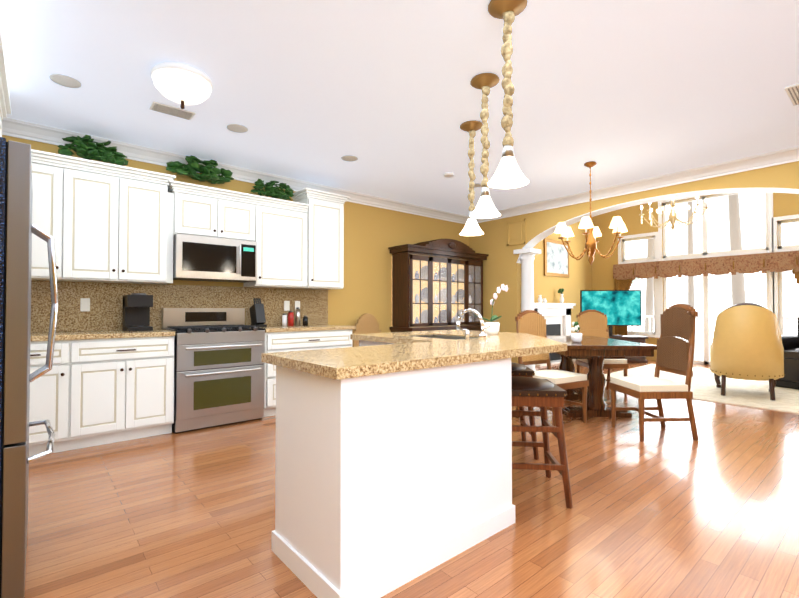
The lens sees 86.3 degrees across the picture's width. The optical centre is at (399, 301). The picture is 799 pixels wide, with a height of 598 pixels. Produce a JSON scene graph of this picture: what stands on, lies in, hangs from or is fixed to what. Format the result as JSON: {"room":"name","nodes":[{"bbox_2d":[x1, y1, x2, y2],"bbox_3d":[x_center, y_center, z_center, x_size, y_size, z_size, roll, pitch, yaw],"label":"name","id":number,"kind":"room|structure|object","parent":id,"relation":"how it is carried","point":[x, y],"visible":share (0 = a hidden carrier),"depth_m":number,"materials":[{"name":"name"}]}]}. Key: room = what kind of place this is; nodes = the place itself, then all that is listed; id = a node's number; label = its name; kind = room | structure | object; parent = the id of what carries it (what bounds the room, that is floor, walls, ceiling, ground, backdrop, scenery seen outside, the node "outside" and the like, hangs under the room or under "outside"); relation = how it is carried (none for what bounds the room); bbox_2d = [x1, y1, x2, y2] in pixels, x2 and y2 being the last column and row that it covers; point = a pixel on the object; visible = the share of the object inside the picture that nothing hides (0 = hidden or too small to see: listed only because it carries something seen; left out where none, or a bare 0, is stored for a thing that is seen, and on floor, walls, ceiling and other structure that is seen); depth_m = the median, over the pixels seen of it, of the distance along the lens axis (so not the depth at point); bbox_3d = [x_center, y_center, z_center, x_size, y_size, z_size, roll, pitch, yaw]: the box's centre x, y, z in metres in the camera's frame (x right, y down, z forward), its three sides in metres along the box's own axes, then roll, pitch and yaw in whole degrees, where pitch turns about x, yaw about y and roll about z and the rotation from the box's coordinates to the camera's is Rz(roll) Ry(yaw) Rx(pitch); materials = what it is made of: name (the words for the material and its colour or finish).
{"room":"dining room and kitchen","nodes":[
{"label":"dining room and kitchen","id":0,"kind":"room"},
{"bbox_2d":[2,135,591,332],"bbox_3d":[0.377,-0.664,6.816,11.480,3.800,0.200,1,-1,-40],"label":"wall","id":1,"kind":"structure","parent":0,"point":[372,234],"depth_m":6.10,"materials":[{"name":"yellow paint"}]},
{"bbox_2d":[31,157,74,280],"bbox_3d":[-3.048,-0.663,3.537,0.514,0.952,0.348,1,-1,-40],"label":"upper cabinet","id":2,"kind":"object","parent":1,"relation":"attached to","point":[53,182],"depth_m":3.50,"materials":[{"name":"beige wood"}]},
{"bbox_2d":[75,165,178,283],"bbox_3d":[-2.605,-0.657,3.913,0.904,0.952,0.348,1,-1,-40],"label":"upper cabinet","id":3,"kind":"object","parent":1,"relation":"attached to","point":[97,221],"depth_m":3.81,"materials":[{"name":"beige wood"}]},
{"bbox_2d":[58,135,127,165],"bbox_3d":[-2.725,-1.336,3.808,0.517,0.262,0.258,1,-1,-40],"label":"ivy plant","id":4,"kind":"object","parent":3,"relation":"on","point":[86,147],"visible":1,"depth_m":3.75,"materials":[{"name":"green plant"}]},
{"bbox_2d":[175,189,258,244],"bbox_3d":[-1.960,-0.858,4.465,0.790,0.432,0.348,1,-1,-40],"label":"upper cabinet","id":5,"kind":"object","parent":1,"relation":"attached to","point":[215,215],"depth_m":4.33,"materials":[{"name":"beige wood"}]},
{"bbox_2d":[166,155,233,185],"bbox_3d":[-2.041,-1.315,4.392,0.646,0.339,0.272,1,-1,-40],"label":"ivy plant","id":6,"kind":"object","parent":5,"relation":"on","point":[210,171],"visible":0.94,"depth_m":4.35,"materials":[{"name":"green plant"}]},
{"bbox_2d":[173,234,256,282],"bbox_3d":[-1.927,-0.430,4.419,0.780,0.416,0.450,1,-1,-40],"label":"microwave","id":7,"kind":"object","parent":5,"relation":"attached to","point":[201,258],"visible":0.98,"depth_m":4.25,"materials":[{"name":"silver metal"}]},
{"bbox_2d":[1,117,467,223],"bbox_3d":[-1.256,-1.427,5.245,6.300,0.125,0.094,1,-1,-40],"label":"crown molding","id":8,"kind":"structure","parent":1,"relation":"attached to","point":[16,128],"depth_m":4.62,"materials":[{"name":"white wood"}]},
{"bbox_2d":[244,201,302,288],"bbox_3d":[-1.423,-0.616,4.918,0.620,0.902,0.348,1,-1,-40],"label":"upper cabinet","id":9,"kind":"object","parent":1,"relation":"attached to","point":[280,247],"depth_m":4.77,"materials":[{"name":"beige wood"}]},
{"bbox_2d":[251,179,293,199],"bbox_3d":[-1.444,-1.259,4.894,0.502,0.244,0.239,1,-1,-40],"label":"ivy plant","id":10,"kind":"object","parent":9,"relation":"on","point":[271,191],"visible":0.96,"depth_m":4.85,"materials":[{"name":"green plant"}]},
{"bbox_2d":[287,193,345,289],"bbox_3d":[-1.018,-0.701,5.251,0.554,1.083,0.368,1,-1,-40],"label":"upper cabinet","id":11,"kind":"object","parent":1,"relation":"attached to","point":[323,217],"depth_m":5.10,"materials":[{"name":"beige wood"}]},
{"bbox_2d":[544,238,568,277],"bbox_3d":[3.418,-0.934,9.250,1.000,0.780,0.034,1,-1,-40],"label":"picture","id":12,"kind":"object","parent":1,"relation":"attached to","point":[556,258],"visible":0.93,"depth_m":9.19,"materials":[{"name":"brown"}]},
{"bbox_2d":[0,0,798,215],"bbox_3d":[0.942,-1.607,2.670,6.950,0.150,7.270,1,-1,-40],"label":"ceiling","id":13,"kind":"structure","parent":0,"point":[387,94],"depth_m":3.00,"materials":[{"name":"white paint"}]},
{"bbox_2d":[49,74,81,87],"bbox_3d":[-2.306,-1.523,2.945,0.174,0.006,0.174,0,-1,23],"label":"recessed light","id":14,"kind":"object","parent":13,"relation":"in","point":[65,80],"depth_m":2.94,"materials":[{"name":"white"}]},
{"bbox_2d":[149,101,195,119],"bbox_3d":[-1.802,-1.513,3.387,0.300,0.012,0.160,1,-1,-40],"label":"ceiling vent","id":15,"kind":"object","parent":13,"relation":"in","point":[171,110],"visible":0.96,"depth_m":3.37,"materials":[{"name":"white metal"}]},
{"bbox_2d":[150,61,212,108],"bbox_3d":[-1.466,-1.415,2.883,0.380,0.225,0.380,1,-1,-40],"label":"flush ceiling light","id":16,"kind":"object","parent":13,"relation":"attached to","point":[182,84],"visible":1,"depth_m":2.78,"materials":[{"name":"white glass"}]},
{"bbox_2d":[227,124,247,132],"bbox_3d":[-1.413,-1.511,3.717,0.174,0.006,0.174,0,-1,23],"label":"recessed light","id":17,"kind":"object","parent":13,"relation":"in","point":[237,128],"depth_m":3.72,"materials":[{"name":"white"}]},
{"bbox_2d":[341,155,357,161],"bbox_3d":[-0.523,-1.499,4.461,0.174,0.006,0.174,0,-1,5],"label":"recessed light","id":18,"kind":"object","parent":13,"relation":"in","point":[349,158],"depth_m":4.46,"materials":[{"name":"white"}]},
{"bbox_2d":[444,172,453,177],"bbox_3d":[0.575,-1.478,4.975,0.118,0.029,0.120,1,-1,-40],"label":"smoke detector","id":19,"kind":"object","parent":13,"relation":"attached to","point":[448,174],"visible":1,"depth_m":4.95,"materials":[{"name":"white plastic"}]},
{"bbox_2d":[460,120,483,235],"bbox_3d":[0.618,-1.047,3.652,0.208,0.935,0.208,1,-1,-40],"label":"pendant light","id":20,"kind":"object","parent":13,"relation":"hanging from","point":[471,227],"visible":1,"depth_m":3.63,"materials":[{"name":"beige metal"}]},
{"bbox_2d":[470,73,500,218],"bbox_3d":[0.588,-1.059,2.931,0.208,0.935,0.208,1,-1,-40],"label":"pendant light","id":21,"kind":"object","parent":13,"relation":"hanging from","point":[485,208],"visible":1,"depth_m":2.91,"materials":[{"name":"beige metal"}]},
{"bbox_2d":[488,0,528,188],"bbox_3d":[0.557,-1.073,2.196,0.208,0.930,0.208,1,-1,-40],"label":"pendant light","id":22,"kind":"object","parent":13,"relation":"hanging from","point":[508,174],"visible":1,"depth_m":2.18,"materials":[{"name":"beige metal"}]},
{"bbox_2d":[554,161,627,264],"bbox_3d":[2.064,-0.945,4.605,0.742,1.109,0.751,1,-1,-40],"label":"dining chandelier","id":23,"kind":"object","parent":13,"relation":"hanging from","point":[617,225],"visible":1,"depth_m":4.57,"materials":[{"name":"gold metal"}]},
{"bbox_2d":[784,83,798,105],"bbox_3d":[2.955,-1.518,3.088,0.400,0.012,0.200,1,-1,-40],"label":"ceiling vent","id":24,"kind":"object","parent":13,"relation":"in","point":[792,91],"visible":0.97,"depth_m":3.10,"materials":[{"name":"white metal"}]},
{"bbox_2d":[24,360,798,597],"bbox_3d":[2.668,1.242,4.091,11.480,0.100,7.270,1,-1,-40],"label":"floor","id":25,"kind":"structure","parent":0,"point":[674,509],"depth_m":2.30,"materials":[{"name":"brown wood"}]},
{"bbox_2d":[0,137,58,597],"bbox_3d":[-1.967,0.266,1.740,0.892,1.775,0.910,1,-1,-40],"label":"refrigerator","id":26,"kind":"object","parent":25,"relation":"on","point":[17,228],"visible":1,"depth_m":1.60,"materials":[{"name":"silver metal"}]},
{"bbox_2d":[29,336,84,456],"bbox_3d":[-2.930,0.741,3.414,0.564,0.880,0.622,1,-1,-40],"label":"base cabinet","id":27,"kind":"object","parent":25,"relation":"on","point":[55,396],"depth_m":3.28,"materials":[{"name":"wood"}]},
{"bbox_2d":[81,336,174,447],"bbox_3d":[-2.512,0.747,3.769,0.811,0.880,0.622,1,-1,-40],"label":"base cabinet","id":28,"kind":"object","parent":25,"relation":"on","point":[98,383],"depth_m":3.57,"materials":[{"name":"wood"}]},
{"bbox_2d":[30,328,174,339],"bbox_3d":[-2.671,0.284,3.636,1.237,0.040,0.630,1,-1,-40],"label":"countertop","id":29,"kind":"structure","parent":28,"relation":"on","point":[116,331],"depth_m":3.54,"materials":[{"name":"beige stone"}]},
{"bbox_2d":[122,293,152,331],"bbox_3d":[-2.437,0.097,3.969,0.200,0.344,0.290,1,-1,-40],"label":"coffee maker","id":30,"kind":"object","parent":29,"relation":"on","point":[136,311],"visible":1,"depth_m":3.92,"materials":[{"name":"black plastic"}]},
{"bbox_2d":[162,308,264,433],"bbox_3d":[-1.856,0.630,4.273,0.820,1.130,0.687,1,-1,-40],"label":"range","id":31,"kind":"object","parent":25,"relation":"on","point":[219,372],"visible":0.96,"depth_m":4.07,"materials":[{"name":"silver metal"}]},
{"bbox_2d":[264,328,355,416],"bbox_3d":[-1.155,0.765,4.923,1.076,0.880,0.622,1,-1,-40],"label":"base cabinet","id":32,"kind":"object","parent":25,"relation":"on","point":[308,338],"depth_m":4.56,"materials":[{"name":"wood"}]},
{"bbox_2d":[261,324,352,331],"bbox_3d":[-1.153,0.305,4.927,1.076,0.040,0.630,1,-1,-40],"label":"countertop","id":33,"kind":"structure","parent":32,"relation":"on","point":[270,327],"depth_m":4.80,"materials":[{"name":"beige stone"}]},
{"bbox_2d":[250,298,266,326],"bbox_3d":[-1.586,0.120,4.774,0.110,0.324,0.234,1,-1,-40],"label":"knife block","id":34,"kind":"object","parent":33,"relation":"on","point":[257,313],"visible":0.92,"depth_m":4.73,"materials":[{"name":"black plastic"}]},
{"bbox_2d":[295,307,299,325],"bbox_3d":[-1.220,0.178,5.114,0.058,0.219,0.060,1,-1,-40],"label":"jar","id":35,"kind":"object","parent":33,"relation":"on","point":[297,311],"depth_m":5.09,"materials":[{"name":"silver metal"}]},
{"bbox_2d":[303,316,307,325],"bbox_3d":[-1.133,0.228,5.135,0.062,0.119,0.064,1,-1,-40],"label":"jar","id":36,"kind":"object","parent":33,"relation":"on","point":[305,319],"depth_m":5.11,"materials":[{"name":"black"}]},
{"bbox_2d":[352,313,380,346],"bbox_3d":[-0.276,0.687,5.630,0.455,1.060,0.520,-1,-1,40],"label":"wicker chair","id":37,"kind":"object","parent":25,"relation":"on","point":[367,323],"visible":0.1,"depth_m":5.72,"materials":[{"name":"beige wicker"}]},
{"bbox_2d":[272,353,544,597],"bbox_3d":[0.017,0.733,2.763,1.934,0.875,1.554,1,-1,-40],"label":"kitchen island","id":38,"kind":"object","parent":25,"relation":"on","point":[393,460],"depth_m":1.79,"materials":[{"name":"white paint"}]},
{"bbox_2d":[261,329,566,380],"bbox_3d":[0.158,0.277,2.891,2.380,0.040,1.630,1,-1,-40],"label":"island countertop","id":39,"kind":"structure","parent":38,"relation":"on","point":[376,354],"depth_m":2.04,"materials":[{"name":"beige stone"}]},
{"bbox_2d":[417,333,448,336],"bbox_3d":[0.332,0.373,3.255,0.400,0.200,0.620,1,-1,-40],"label":"sink","id":40,"kind":"object","parent":39,"relation":"in","point":[418,334],"depth_m":3.56,"materials":[{"name":"silver metal"}]},
{"bbox_2d":[456,309,491,336],"bbox_3d":[0.527,0.156,3.065,0.100,0.208,0.269,1,-1,-40],"label":"faucet","id":41,"kind":"object","parent":39,"relation":"on","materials":[{"name":"silver metal"}]},
{"bbox_2d":[474,284,507,334],"bbox_3d":[0.766,0.059,3.443,0.278,0.414,0.210,1,-1,-40],"label":"orchid plant","id":42,"kind":"object","parent":39,"relation":"on","point":[493,329],"visible":1,"depth_m":3.42,"materials":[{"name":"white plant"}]},
{"bbox_2d":[389,327,435,331],"bbox_3d":[0.196,0.816,6.172,0.440,0.820,0.492,1,-1,-40],"label":"base cabinet","id":43,"kind":"object","parent":25,"relation":"on","point":[393,329],"depth_m":6.00,"materials":[{"name":"brown wood"}]},
{"bbox_2d":[436,327,455,329],"bbox_3d":[0.519,0.821,6.447,0.410,0.820,0.492,1,-1,-40],"label":"base cabinet","id":44,"kind":"object","parent":25,"relation":"on","point":[437,328],"depth_m":6.28,"materials":[{"name":"brown wood"}]},
{"bbox_2d":[460,327,475,330],"bbox_3d":[0.832,0.825,6.712,0.410,0.820,0.492,1,-1,-40],"label":"base cabinet","id":45,"kind":"object","parent":25,"relation":"on","point":[469,328],"depth_m":6.65,"materials":[{"name":"brown wood"}]},
{"bbox_2d":[511,362,538,459],"bbox_3d":[0.822,0.835,3.428,0.476,0.695,0.476,0,-1,5],"label":"bar stool","id":46,"kind":"object","parent":25,"relation":"on","point":[517,369],"visible":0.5,"depth_m":3.22,"materials":[{"name":"brown wood"}]},
{"bbox_2d":[513,248,540,370],"bbox_3d":[1.986,0.213,6.607,0.300,2.040,0.300,1,-1,-40],"label":"column","id":47,"kind":"structure","parent":25,"relation":"on","point":[527,255],"depth_m":6.53,"materials":[{"name":"white paint"}]},
{"bbox_2d":[512,376,572,508],"bbox_3d":[0.760,0.822,2.652,0.476,0.695,0.476,0,-1,5],"label":"bar stool","id":48,"kind":"object","parent":25,"relation":"on","point":[543,394],"visible":0.54,"depth_m":2.46,"materials":[{"name":"brown wood"}]},
{"bbox_2d":[515,310,588,425],"bbox_3d":[1.512,0.642,4.315,0.500,1.112,0.555,1,-1,-30],"label":"dining chair","id":49,"kind":"object","parent":25,"relation":"on","point":[532,322],"visible":0.67,"depth_m":4.35,"materials":[{"name":"brown wood"}]},
{"bbox_2d":[534,303,575,366],"bbox_3d":[3.161,0.649,8.831,1.660,1.240,0.300,1,-1,-40],"label":"fireplace","id":50,"kind":"object","parent":25,"relation":"on","point":[557,316],"visible":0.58,"depth_m":8.97,"materials":[{"name":"stone"}]},
{"bbox_2d":[538,295,546,302],"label":"mantel decor","id":51,"kind":"object","parent":50,"relation":"on","point":[540,300],"depth_m":8.59,"materials":[{"name":"white ceramic"}]},
{"bbox_2d":[558,288,563,302],"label":"mantel decor","id":52,"kind":"object","parent":50,"relation":"on","point":[560,291],"depth_m":9.13,"materials":[{"name":"white ceramic"}]},
{"bbox_2d":[575,310,628,396],"bbox_3d":[2.678,0.665,5.712,0.500,1.112,0.555,0,-1,2],"label":"dining chair","id":53,"kind":"object","parent":25,"relation":"on","point":[592,322],"visible":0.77,"depth_m":5.89,"materials":[{"name":"brown wood"}]},
{"bbox_2d":[547,336,656,417],"bbox_3d":[2.085,0.823,4.922,0.920,0.765,1.550,0,-1,2],"label":"dining table","id":54,"kind":"object","parent":25,"relation":"on","point":[595,351],"visible":0.67,"depth_m":4.43,"materials":[{"name":"brown wood"}]},
{"bbox_2d":[571,321,581,342],"bbox_3d":[1.884,0.321,4.536,0.123,0.223,0.117,1,-1,-40],"label":"pot","id":55,"kind":"object","parent":54,"relation":"on","point":[576,337],"visible":1,"depth_m":4.50,"materials":[{"name":"white ceramic"}]},
{"bbox_2d":[576,335,647,362],"bbox_3d":[4.508,1.004,9.091,1.320,0.540,0.466,0,-1,5],"label":"tv stand","id":56,"kind":"object","parent":25,"relation":"on","point":[639,339],"visible":0.19,"depth_m":8.85,"materials":[{"name":"brown wood"}]},
{"bbox_2d":[580,290,640,335],"bbox_3d":[4.508,0.243,9.106,1.240,0.979,0.200,0,-1,5],"label":"screen","id":57,"kind":"object","parent":56,"relation":"on","point":[619,307],"visible":0.79,"depth_m":9.07,"materials":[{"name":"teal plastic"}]},
{"bbox_2d":[609,304,698,441],"bbox_3d":[2.298,0.605,3.857,0.562,1.172,0.500,0,-1,-2],"label":"dining chair","id":58,"kind":"object","parent":25,"relation":"on","point":[675,354],"visible":1,"depth_m":3.74,"materials":[{"name":"brown wood"}]},
{"bbox_2d":[604,364,798,413],"bbox_3d":[5.458,1.212,5.697,3.250,0.012,4.900,1,-1,-40],"label":"living room rug","id":59,"kind":"object","parent":25,"relation":"on","point":[750,393],"visible":0.67,"depth_m":5.80,"materials":[{"name":"beige carpet"}]},
{"bbox_2d":[710,303,784,399],"bbox_3d":[4.475,0.608,5.513,0.760,1.183,0.920,-1,-1,37],"label":"chair","id":60,"kind":"object","parent":59,"relation":"on","point":[746,344],"visible":1,"depth_m":5.20,"materials":[{"name":"leather"}]},
{"bbox_2d":[776,317,798,388],"bbox_3d":[5.884,0.668,5.938,0.920,1.072,1.000,0,-1,-25],"label":"leather recliner","id":61,"kind":"object","parent":59,"relation":"on","point":[790,378],"visible":0.56,"depth_m":5.93,"materials":[{"name":"black leather"}]},
{"bbox_2d":[469,161,798,362],"bbox_3d":[3.506,-0.696,4.836,0.220,3.800,6.870,1,-1,-40],"label":"wall","id":62,"kind":"structure","parent":0,"point":[501,266],"depth_m":6.50,"materials":[{"name":"yellow paint"}]},
{"bbox_2d":[507,219,525,245],"bbox_3d":[1.820,-1.077,6.638,0.022,0.380,0.330,1,-1,-40],"label":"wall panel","id":63,"kind":"structure","parent":62,"relation":"attached to","point":[516,232],"depth_m":6.63,"materials":[{"name":"yellow paint"}]},
{"bbox_2d":[476,146,798,222],"bbox_3d":[3.386,-1.435,4.746,0.094,0.125,6.870,1,-1,-40],"label":"crown molding","id":64,"kind":"structure","parent":62,"relation":"attached to","point":[787,155],"depth_m":5.04,"materials":[{"name":"white wood"}]},
{"bbox_2d":[516,188,798,262],"bbox_3d":[3.139,-0.948,5.270,0.228,0.641,3.800,1,-1,-40],"label":"trim","id":65,"kind":"structure","parent":62,"relation":"attached to","point":[534,241],"depth_m":5.24,"materials":[{"name":"white wood"}]},
{"bbox_2d":[592,193,798,360],"bbox_3d":[6.964,-0.648,7.777,0.200,3.800,6.870,1,-1,-40],"label":"wall","id":66,"kind":"structure","parent":0,"point":[785,204],"depth_m":9.72,"materials":[{"name":"yellow paint"}]},
{"bbox_2d":[618,193,798,364],"bbox_3d":[6.237,-0.471,8.521,0.160,3.470,3.550,1,-1,-40],"label":"window","id":67,"kind":"structure","parent":66,"relation":"in","point":[774,281],"depth_m":8.52,"materials":[{"name":"white wood"}]},
{"bbox_2d":[613,251,798,335],"bbox_3d":[6.259,0.180,8.290,0.112,2.120,4.055,1,-1,-40],"label":"valance","id":68,"kind":"object","parent":67,"relation":"attached to","point":[625,276],"visible":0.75,"depth_m":8.45,"materials":[{"name":"brown fabric"}]},
{"bbox_3d":[-1.628,-0.218,0.460,0.200,2.700,6.870,1,-1,-40],"label":"wall","id":69,"kind":"structure","parent":0,"visible":0},
{"bbox_2d":[0,26,11,136],"bbox_3d":[-2.392,-1.017,2.062,0.685,0.750,2.100,1,-1,-40],"label":"surround","id":70,"kind":"object","parent":69,"relation":"attached to","point":[5,107],"visible":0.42,"depth_m":2.73,"materials":[{"name":"beige"}]},
{"bbox_3d":[5.315,-2.646,6.407,4.530,0.150,7.270,1,-1,-40],"label":"ceiling","id":71,"kind":"structure","parent":0,"visible":0},
{"bbox_2d":[639,196,708,229],"bbox_3d":[4.232,-1.832,6.609,0.878,1.469,0.875,1,-1,-40],"label":"chandelier","id":72,"kind":"object","parent":71,"relation":"hanging from","point":[672,218],"visible":0.85,"depth_m":6.54,"materials":[{"name":"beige metal"}]},
{"label":"outside","id":73,"kind":"structure","parent":0,"visible":0},
{"bbox_2d":[626,193,798,358],"bbox_3d":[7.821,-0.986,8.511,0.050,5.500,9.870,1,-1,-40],"label":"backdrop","id":74,"kind":"structure","parent":73,"point":[752,218],"depth_m":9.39,"materials":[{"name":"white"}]},
{"bbox_3d":[7.421,1.318,8.133,1.000,0.080,9.870,1,-1,-40],"label":"ground","id":75,"kind":"structure","parent":73,"visible":0},
{"bbox_2d":[631,315,797,360],"bbox_3d":[7.459,0.781,8.175,0.060,0.985,6.870,1,-1,-40],"label":"deck railing","id":76,"kind":"object","parent":75,"relation":"on","point":[702,352],"visible":0.23,"depth_m":9.23,"materials":[{"name":"white wood"}]},
{"bbox_2d":[645,194,798,359],"bbox_3d":[7.494,-1.126,8.597,0.260,4.821,4.780,1,-1,-40],"label":"trees","id":77,"kind":"object","parent":75,"relation":"on","point":[738,287],"visible":0.31,"depth_m":9.06,"materials":[{"name":"white"}]}
]}

